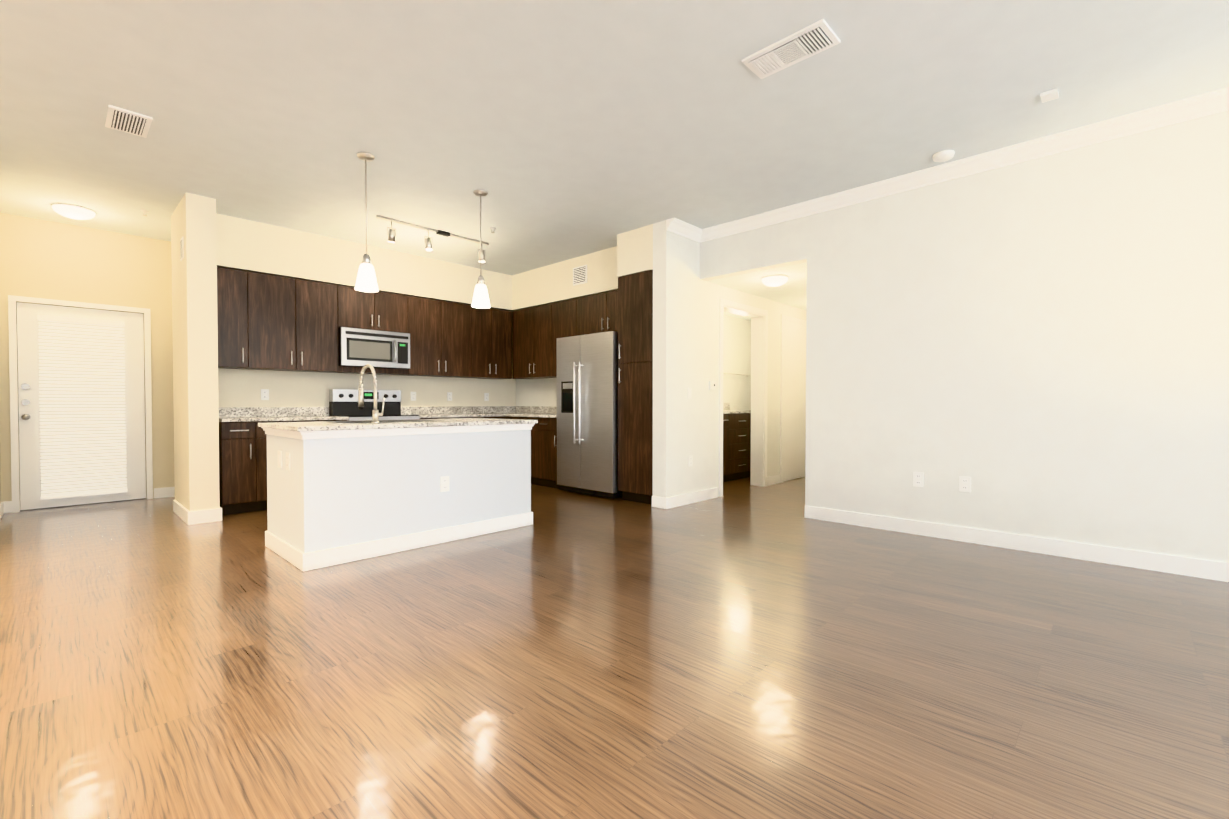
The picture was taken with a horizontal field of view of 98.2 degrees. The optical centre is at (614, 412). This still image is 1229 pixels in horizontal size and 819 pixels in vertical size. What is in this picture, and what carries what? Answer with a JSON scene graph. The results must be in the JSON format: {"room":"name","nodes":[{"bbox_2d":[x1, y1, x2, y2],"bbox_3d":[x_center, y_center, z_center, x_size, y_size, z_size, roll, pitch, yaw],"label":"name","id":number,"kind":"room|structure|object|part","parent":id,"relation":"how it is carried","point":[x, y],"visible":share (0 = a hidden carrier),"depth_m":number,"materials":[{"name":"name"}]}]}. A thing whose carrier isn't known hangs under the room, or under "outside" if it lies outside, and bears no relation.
{"room":"empty living room","nodes":[
{"label":"empty living room","id":0,"kind":"room"},
{"bbox_2d":[0,377,3,502],"bbox_3d":[-5.440,-0.471,4.564,2.170,2.980,0.120,1,1,44],"label":"wall","id":1,"kind":"structure","parent":0,"point":[1,378],"depth_m":5.29,"materials":[{"name":"beige paint"}]},
{"bbox_2d":[0,501,11,519],"bbox_3d":[-5.346,0.960,4.606,2.040,0.116,0.039,1,1,44],"label":"baseboard","id":2,"kind":"structure","parent":1,"relation":"attached to","point":[6,506],"depth_m":5.31,"materials":[{"name":"white wood"}]},
{"bbox_2d":[0,213,174,500],"bbox_3d":[-5.629,-0.492,5.850,0.120,2.980,1.480,1,1,44],"label":"wall","id":3,"kind":"structure","parent":0,"point":[44,259],"depth_m":5.77,"materials":[{"name":"beige paint"}]},
{"bbox_2d":[8,295,152,512],"bbox_3d":[-5.672,-0.085,5.711,0.022,2.172,1.074,1,1,44],"label":"door frame","id":4,"kind":"structure","parent":3,"relation":"attached to","point":[12,299],"depth_m":5.41,"materials":[{"name":"white wood"}]},
{"bbox_2d":[17,302,145,509],"bbox_3d":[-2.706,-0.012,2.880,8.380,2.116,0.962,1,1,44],"label":"door","id":5,"kind":"structure","parent":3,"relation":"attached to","point":[81,395],"depth_m":5.69,"materials":[{"name":"white wood"}]},
{"bbox_2d":[171,193,219,510],"bbox_3d":[-4.455,-0.487,5.566,1.970,2.980,0.270,1,1,44],"label":"wall","id":6,"kind":"structure","parent":0,"point":[195,368],"depth_m":4.89,"materials":[{"name":"beige paint"}]},
{"bbox_2d":[180,237,183,260],"bbox_3d":[-3.998,-1.507,4.921,0.140,0.200,0.008,1,1,44],"label":"air vent","id":7,"kind":"object","parent":6,"relation":"in","point":[181,248],"visible":1,"depth_m":4.91,"materials":[{"name":"white"}]},
{"bbox_2d":[173,500,191,524],"bbox_3d":[-4.150,0.952,5.101,0.888,0.117,0.018,1,1,44],"label":"baseboard","id":8,"kind":"structure","parent":6,"relation":"attached to","point":[186,515],"depth_m":5.00,"materials":[{"name":"white wood"}]},
{"bbox_2d":[216,213,511,310],"bbox_3d":[-2.775,-1.742,6.762,0.320,0.510,3.910,1,1,44],"label":"wall","id":9,"kind":"structure","parent":0,"point":[253,246],"depth_m":6.13,"materials":[{"name":"beige paint"}]},
{"bbox_2d":[218,339,515,407],"bbox_3d":[-2.934,-0.509,6.934,0.120,2.980,3.910,1,1,44],"label":"wall","id":10,"kind":"structure","parent":0,"point":[240,387],"depth_m":6.42,"materials":[{"name":"beige paint"}]},
{"bbox_2d":[217,267,248,369],"bbox_3d":[-3.990,-0.952,5.494,0.328,0.990,0.280,1,1,44],"label":"upper cabinet","id":11,"kind":"object","parent":10,"relation":"attached to","point":[232,285],"depth_m":5.39,"materials":[{"name":"brown wood"}]},
{"bbox_2d":[261,389,268,399],"bbox_3d":[-3.858,-0.192,5.878,0.008,0.120,0.075,1,1,44],"label":"outlet","id":12,"kind":"object","parent":10,"relation":"attached to","point":[264,394],"visible":1,"depth_m":5.88,"materials":[{"name":"white plastic"}]},
{"bbox_2d":[249,272,340,372],"bbox_3d":[-3.593,-0.958,5.910,0.328,0.990,0.870,1,1,44],"label":"upper cabinet","id":13,"kind":"object","parent":10,"relation":"attached to","point":[293,323],"depth_m":5.78,"materials":[{"name":"brown wood"}]},
{"bbox_2d":[218,407,516,418],"bbox_3d":[-2.872,-0.016,6.902,0.020,0.106,3.838,1,1,44],"label":"backsplash","id":14,"kind":"structure","parent":10,"relation":"attached to","point":[227,412],"depth_m":6.31,"materials":[{"name":"beige stone"}]},
{"bbox_2d":[337,286,408,374],"bbox_3d":[-3.005,-0.968,6.525,0.328,0.990,0.830,1,1,44],"label":"upper cabinet","id":15,"kind":"object","parent":10,"relation":"attached to","point":[384,311],"depth_m":6.41,"materials":[{"name":"brown wood"}]},
{"bbox_2d":[337,327,412,370],"bbox_3d":[-2.977,-0.757,6.500,0.408,0.441,0.810,1,1,44],"label":"microwave","id":16,"kind":"object","parent":10,"relation":"attached to","point":[356,346],"depth_m":6.34,"materials":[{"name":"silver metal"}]},
{"bbox_2d":[411,392,415,400],"bbox_3d":[-2.684,-0.212,7.108,0.008,0.120,0.075,1,1,44],"label":"outlet","id":17,"kind":"object","parent":10,"relation":"attached to","point":[413,396],"visible":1,"depth_m":7.11,"materials":[{"name":"white plastic"}]},
{"bbox_2d":[409,296,472,377],"bbox_3d":[-2.408,-0.978,7.150,0.328,0.990,0.900,1,1,44],"label":"upper cabinet","id":18,"kind":"object","parent":10,"relation":"attached to","point":[442,330],"depth_m":7.04,"materials":[{"name":"brown wood"}]},
{"bbox_2d":[447,392,451,400],"bbox_3d":[-2.318,-0.218,7.491,0.008,0.120,0.075,1,1,44],"label":"outlet","id":19,"kind":"object","parent":10,"relation":"attached to","point":[449,396],"visible":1,"depth_m":7.49,"materials":[{"name":"white plastic"}]},
{"bbox_2d":[484,393,488,400],"bbox_3d":[-1.903,-0.225,7.925,0.008,0.120,0.075,1,1,44],"label":"outlet","id":20,"kind":"object","parent":10,"relation":"attached to","point":[486,396],"visible":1,"depth_m":7.92,"materials":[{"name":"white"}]},
{"bbox_2d":[473,307,512,378],"bbox_3d":[-1.863,-0.987,7.721,0.328,0.990,0.680,1,1,44],"label":"upper cabinet","id":21,"kind":"object","parent":10,"relation":"attached to","point":[492,328],"depth_m":7.61,"materials":[{"name":"brown wood"}]},
{"bbox_2d":[349,415,420,420],"bbox_3d":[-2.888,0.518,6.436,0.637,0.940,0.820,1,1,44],"label":"sink","id":22,"kind":"object","parent":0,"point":[351,417],"depth_m":6.27,"materials":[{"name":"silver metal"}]},
{"bbox_2d":[512,246,617,311],"bbox_3d":[-0.342,-1.744,6.928,2.910,0.510,0.310,1,1,44],"label":"wall","id":23,"kind":"structure","parent":0,"point":[553,283],"depth_m":7.06,"materials":[{"name":"beige paint"}]},
{"bbox_2d":[573,264,586,285],"bbox_3d":[-0.444,-1.753,6.829,0.260,0.230,0.014,1,1,44],"label":"air vent","id":24,"kind":"object","parent":23,"relation":"in","point":[579,275],"visible":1,"depth_m":6.82,"materials":[{"name":"white metal"}]},
{"bbox_2d":[0,477,1228,818],"bbox_3d":[-0.357,1.059,3.634,14.000,0.050,13.000,1,1,44],"label":"floor","id":25,"kind":"structure","parent":0,"point":[742,649],"depth_m":2.15,"materials":[{"name":"brown wood"}]},
{"bbox_2d":[219,419,256,515],"bbox_3d":[-3.892,0.548,5.425,0.598,0.913,0.280,1,1,44],"label":"base cabinet","id":26,"kind":"object","parent":25,"relation":"on","point":[237,441],"depth_m":5.22,"materials":[{"name":"brown wood"}]},
{"bbox_2d":[221,411,524,422],"bbox_3d":[-2.644,0.052,6.699,0.633,0.036,3.858,1,1,44],"label":"countertop","id":27,"kind":"structure","parent":26,"relation":"on","point":[244,418],"depth_m":5.84,"materials":[{"name":"beige stone"}]},
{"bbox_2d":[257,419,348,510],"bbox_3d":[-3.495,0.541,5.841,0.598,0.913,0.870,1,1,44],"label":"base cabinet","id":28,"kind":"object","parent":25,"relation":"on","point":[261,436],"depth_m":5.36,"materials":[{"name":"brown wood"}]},
{"bbox_2d":[329,389,419,420],"bbox_3d":[-2.868,0.358,6.415,0.692,1.262,0.820,1,1,44],"label":"range","id":29,"kind":"object","parent":25,"relation":"on","point":[342,402],"depth_m":6.44,"materials":[{"name":"silver metal"}]},
{"bbox_2d":[263,424,533,571],"bbox_3d":[-1.706,0.564,4.437,0.908,0.913,1.868,1,1,44],"label":"kitchen island","id":30,"kind":"object","parent":25,"relation":"on","point":[340,492],"depth_m":3.91,"materials":[{"name":"white paint"}]},
{"bbox_2d":[258,418,537,431],"bbox_3d":[-1.706,0.106,4.429,0.970,0.060,1.930,1,1,44],"label":"island countertop","id":31,"kind":"structure","parent":30,"relation":"on","point":[317,426],"depth_m":3.92,"materials":[{"name":"beige stone"}]},
{"bbox_2d":[334,420,385,423],"bbox_3d":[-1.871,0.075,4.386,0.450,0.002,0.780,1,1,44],"label":"sink","id":32,"kind":"object","parent":31,"relation":"in","point":[361,421],"depth_m":4.07,"materials":[{"name":"silver metal"}]},
{"bbox_2d":[485,415,504,418],"bbox_3d":[-1.868,0.514,7.544,0.598,0.913,0.380,1,1,44],"label":"base cabinet","id":33,"kind":"object","parent":25,"relation":"on","point":[486,416],"depth_m":7.33,"materials":[{"name":"brown wood"}]},
{"bbox_2d":[505,415,528,419],"bbox_3d":[-1.104,0.515,7.490,0.577,0.913,0.598,1,1,44],"label":"base cabinet","id":34,"kind":"object","parent":25,"relation":"on","point":[506,416],"depth_m":7.32,"materials":[{"name":"brown wood"}]},
{"bbox_2d":[529,415,560,489],"bbox_3d":[-0.693,0.521,7.097,0.560,0.913,0.598,1,1,44],"label":"base cabinet","id":35,"kind":"object","parent":25,"relation":"on","point":[545,434],"depth_m":6.87,"materials":[{"name":"brown wood"}]},
{"bbox_2d":[521,415,556,418],"bbox_3d":[-0.902,0.046,7.265,1.105,0.030,0.633,1,1,44],"label":"countertop","id":36,"kind":"structure","parent":35,"relation":"on","point":[522,416],"depth_m":6.94,"materials":[{"name":"beige stone"}]},
{"bbox_2d":[561,331,616,498],"bbox_3d":[-0.122,0.043,6.543,0.960,1.888,0.545,1,1,44],"label":"refrigerator","id":37,"kind":"object","parent":25,"relation":"on","point":[592,432],"depth_m":6.21,"materials":[{"name":"metal"}]},
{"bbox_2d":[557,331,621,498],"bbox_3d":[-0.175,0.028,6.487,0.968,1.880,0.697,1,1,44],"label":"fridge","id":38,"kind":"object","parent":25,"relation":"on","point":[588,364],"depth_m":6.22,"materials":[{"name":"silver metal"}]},
{"bbox_2d":[617,270,652,504],"bbox_3d":[0.425,-0.257,6.017,0.506,2.504,0.598,1,1,44],"label":"tall cabinet","id":39,"kind":"object","parent":25,"relation":"on","point":[635,291],"depth_m":5.80,"materials":[{"name":"brown wood"}]},
{"bbox_2d":[723,411,750,481],"bbox_3d":[1.500,0.492,7.659,0.612,0.954,1.500,1,1,44],"label":"bathroom vanity","id":40,"kind":"object","parent":25,"relation":"on","point":[736,443],"depth_m":7.50,"materials":[{"name":"brown wood"}]},
{"bbox_2d":[719,298,767,496],"bbox_3d":[1.554,-0.173,6.690,0.201,2.316,1.142,1,1,44],"label":"door frame","id":41,"kind":"structure","parent":25,"relation":"on","point":[759,317],"depth_m":7.01,"materials":[{"name":"white wood"}]},
{"bbox_2d":[767,474,779,485],"bbox_3d":[2.145,0.919,7.198,0.017,0.116,0.387,1,1,44],"label":"baseboard","id":42,"kind":"structure","parent":25,"relation":"on","point":[775,479],"depth_m":7.19,"materials":[{"name":"white wood"}]},
{"bbox_2d":[780,314,805,482],"bbox_3d":[2.600,-0.189,7.654,0.023,2.315,0.903,1,1,44],"label":"door","id":43,"kind":"structure","parent":25,"relation":"on","point":[792,396],"depth_m":7.59,"materials":[{"name":"white wood"}]},
{"bbox_2d":[0,0,1228,274],"bbox_3d":[-1.127,-1.941,1.694,12.500,0.050,9.200,1,1,44],"label":"ceiling","id":44,"kind":"structure","parent":0,"point":[560,130],"depth_m":3.33,"materials":[{"name":"paint"}]},
{"bbox_2d":[51,203,95,219],"bbox_3d":[-5.239,-1.926,5.164,0.304,0.090,0.304,1,1,44],"label":"light","id":45,"kind":"object","parent":44,"relation":"attached to","point":[72,211],"visible":1,"depth_m":5.09,"materials":[{"name":"white glass"}]},
{"bbox_2d":[105,105,152,137],"bbox_3d":[-3.253,-1.936,3.565,0.360,0.018,0.210,1,1,44],"label":"ceiling vent","id":46,"kind":"object","parent":44,"relation":"in","point":[126,121],"visible":1,"depth_m":3.54,"materials":[{"name":"white metal"}]},
{"bbox_2d":[355,152,377,291],"bbox_3d":[-1.896,-1.445,4.068,0.164,1.018,0.164,1,1,44],"label":"pendant light","id":47,"kind":"object","parent":44,"relation":"hanging from","point":[366,281],"visible":1,"depth_m":4.04,"materials":[{"name":"white glass"}]},
{"bbox_2d":[376,215,488,262],"bbox_3d":[-1.940,-1.862,5.811,0.097,0.240,1.290,1,1,44],"label":"track light","id":48,"kind":"object","parent":44,"relation":"attached to","point":[391,234],"visible":0.94,"depth_m":5.72,"materials":[{"name":"silver metal"}]},
{"bbox_2d":[472,190,489,307],"bbox_3d":[-1.198,-1.456,4.770,0.164,1.018,0.164,1,1,44],"label":"pendant light","id":49,"kind":"object","parent":44,"relation":"hanging from","point":[480,298],"visible":1,"depth_m":4.74,"materials":[{"name":"white glass"}]},
{"bbox_2d":[742,19,839,78],"bbox_3d":[0.937,-1.925,2.848,0.450,0.019,0.220,1,1,44],"label":"ceiling vent","id":50,"kind":"object","parent":44,"relation":"in","point":[819,36],"visible":1,"depth_m":2.82,"materials":[{"name":"white metal"}]},
{"bbox_2d":[932,150,954,161],"bbox_3d":[2.490,-1.931,4.034,0.144,0.044,0.144,1,1,44],"label":"smoke detector","id":51,"kind":"object","parent":44,"relation":"attached to","point":[943,156],"visible":0.98,"depth_m":4.00,"materials":[{"name":"white plastic"}]},
{"bbox_2d":[1040,88,1058,102],"bbox_3d":[2.657,-1.930,3.252,0.080,0.021,0.100,1,1,44],"label":"sensor","id":52,"kind":"object","parent":44,"relation":"attached to","point":[1050,95],"visible":0.96,"depth_m":3.24,"materials":[{"name":"white plastic"}]},
{"bbox_2d":[616,224,652,280],"bbox_3d":[0.315,-1.748,5.886,0.520,0.470,0.290,1,1,44],"label":"wall","id":53,"kind":"structure","parent":0,"point":[634,248],"depth_m":5.78,"materials":[{"name":"beige paint"}]},
{"bbox_2d":[653,220,805,497],"bbox_3d":[2.032,-0.513,7.190,0.189,2.980,4.520,1,1,44],"label":"wall","id":54,"kind":"structure","parent":0,"point":[685,327],"depth_m":5.79,"materials":[{"name":"paint"}]},
{"bbox_2d":[666,218,701,241],"bbox_3d":[0.738,-1.926,5.617,0.100,0.105,0.490,1,1,44],"label":"crown molding","id":55,"kind":"structure","parent":54,"relation":"attached to","point":[674,225],"depth_m":5.61,"materials":[{"name":"white"}]},
{"bbox_3d":[0.819,-0.206,5.795,0.009,0.120,0.075,1,1,44],"label":"light switch plate","id":56,"kind":"part","parent":54,"relation":"part of","materials":[{"name":"white plastic"}]},
{"bbox_2d":[664,487,717,508],"bbox_3d":[0.861,0.941,5.854,0.016,0.116,0.966,1,1,44],"label":"baseboard","id":57,"kind":"structure","parent":54,"relation":"attached to","point":[688,498],"depth_m":5.81,"materials":[{"name":"white wood"}]},
{"bbox_2d":[709,381,715,389],"bbox_3d":[1.122,-0.306,6.099,0.024,0.100,0.100,1,1,44],"label":"thermostat","id":58,"kind":"object","parent":54,"relation":"attached to","point":[712,385],"visible":0.93,"depth_m":6.08,"materials":[{"name":"white plastic"}]},
{"bbox_2d":[723,315,750,409],"bbox_3d":[1.511,-0.274,8.190,0.120,2.470,3.800,1,1,44],"label":"wall","id":59,"kind":"structure","parent":0,"point":[737,357],"depth_m":8.58,"materials":[{"name":"paint"}]},
{"bbox_2d":[723,403,730,410],"bbox_3d":[1.286,-0.081,7.854,0.020,0.114,1.520,1,1,44],"label":"backsplash","id":60,"kind":"structure","parent":59,"relation":"attached to","point":[726,406],"depth_m":8.31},
{"bbox_2d":[723,372,750,376],"bbox_3d":[1.966,-0.605,8.524,0.070,0.048,0.788,1,1,44],"label":"towel rail","id":61,"kind":"object","parent":59,"relation":"attached to","point":[747,375],"visible":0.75,"depth_m":8.46,"materials":[{"name":"silver metal"}]},
{"bbox_2d":[707,262,806,320],"bbox_3d":[2.313,-1.522,7.403,3.000,0.050,3.800,1,1,44],"label":"ceiling","id":62,"kind":"structure","parent":0,"point":[791,291],"depth_m":6.22,"materials":[{"name":"paint"}]},
{"bbox_2d":[761,275,787,285],"bbox_3d":[1.756,-1.427,5.836,0.285,0.090,0.285,1,1,44],"label":"light","id":63,"kind":"object","parent":62,"relation":"attached to","point":[773,280],"visible":1,"depth_m":5.75,"materials":[{"name":"white glass"}]},
{"bbox_2d":[516,111,1228,562],"bbox_3d":[2.471,-0.471,4.559,11.220,2.980,0.120,1,1,44],"label":"wall","id":64,"kind":"structure","parent":0,"point":[1036,347],"depth_m":3.90,"materials":[{"name":"paint"}]},
{"bbox_2d":[513,307,532,378],"bbox_3d":[-1.232,-0.989,7.795,0.518,0.990,0.298,1,1,44],"label":"upper cabinet","id":65,"kind":"object","parent":64,"relation":"attached to","point":[522,319],"depth_m":7.67,"materials":[{"name":"brown wood"}]},
{"bbox_2d":[517,407,560,414],"bbox_3d":[-0.919,-0.029,7.704,1.738,0.106,0.020,1,1,44],"label":"backsplash","id":66,"kind":"structure","parent":64,"relation":"attached to","point":[528,410],"depth_m":7.81,"materials":[{"name":"beige stone"}]},
{"bbox_2d":[533,304,548,378],"bbox_3d":[-0.900,-0.983,7.478,0.400,0.990,0.298,1,1,44],"label":"upper cabinet","id":67,"kind":"object","parent":64,"relation":"attached to","point":[540,313],"depth_m":7.39,"materials":[{"name":"brown wood"}]},
{"bbox_2d":[549,299,576,378],"bbox_3d":[-0.571,-0.978,7.164,0.510,0.990,0.298,1,1,44],"label":"upper cabinet","id":68,"kind":"object","parent":64,"relation":"attached to","point":[562,315],"depth_m":7.08,"materials":[{"name":"brown wood"}]},
{"bbox_2d":[577,293,604,334],"bbox_3d":[-0.191,-1.213,6.798,0.540,0.510,0.298,1,1,44],"label":"upper cabinet","id":69,"kind":"object","parent":64,"relation":"attached to","point":[590,309],"depth_m":6.68,"materials":[{"name":"brown wood"}]},
{"bbox_2d":[605,290,616,330],"bbox_3d":[0.170,-1.207,6.453,0.460,0.510,0.298,1,1,44],"label":"upper cabinet","id":70,"kind":"object","parent":64,"relation":"attached to","point":[610,297],"depth_m":6.45,"materials":[{"name":"brown wood"}]},
{"bbox_2d":[913,472,923,486],"bbox_3d":[2.528,0.561,4.432,0.075,0.120,0.008,1,1,44],"label":"electrical outlet","id":71,"kind":"object","parent":64,"relation":"attached to","point":[918,478],"visible":1,"depth_m":4.43,"materials":[{"name":"white plastic"}]},
{"bbox_2d":[698,87,1228,242],"bbox_3d":[3.683,-1.888,3.227,7.660,0.105,0.100,1,1,44],"label":"crown molding","id":72,"kind":"structure","parent":64,"relation":"attached to","point":[1193,107],"depth_m":3.97,"materials":[{"name":"white"}]},
{"bbox_2d":[959,476,970,491],"bbox_3d":[2.767,0.570,4.204,0.075,0.120,0.008,1,1,44],"label":"electrical outlet","id":73,"kind":"object","parent":64,"relation":"attached to","point":[964,484],"visible":1,"depth_m":4.20,"materials":[{"name":"white plastic"}]},
{"bbox_2d":[804,505,1228,581],"bbox_3d":[4.153,0.988,2.883,6.440,0.115,0.014,1,1,44],"label":"baseboard","id":74,"kind":"structure","parent":64,"relation":"attached to","point":[1198,568],"depth_m":3.88,"materials":[{"name":"white wood"}]}
]}

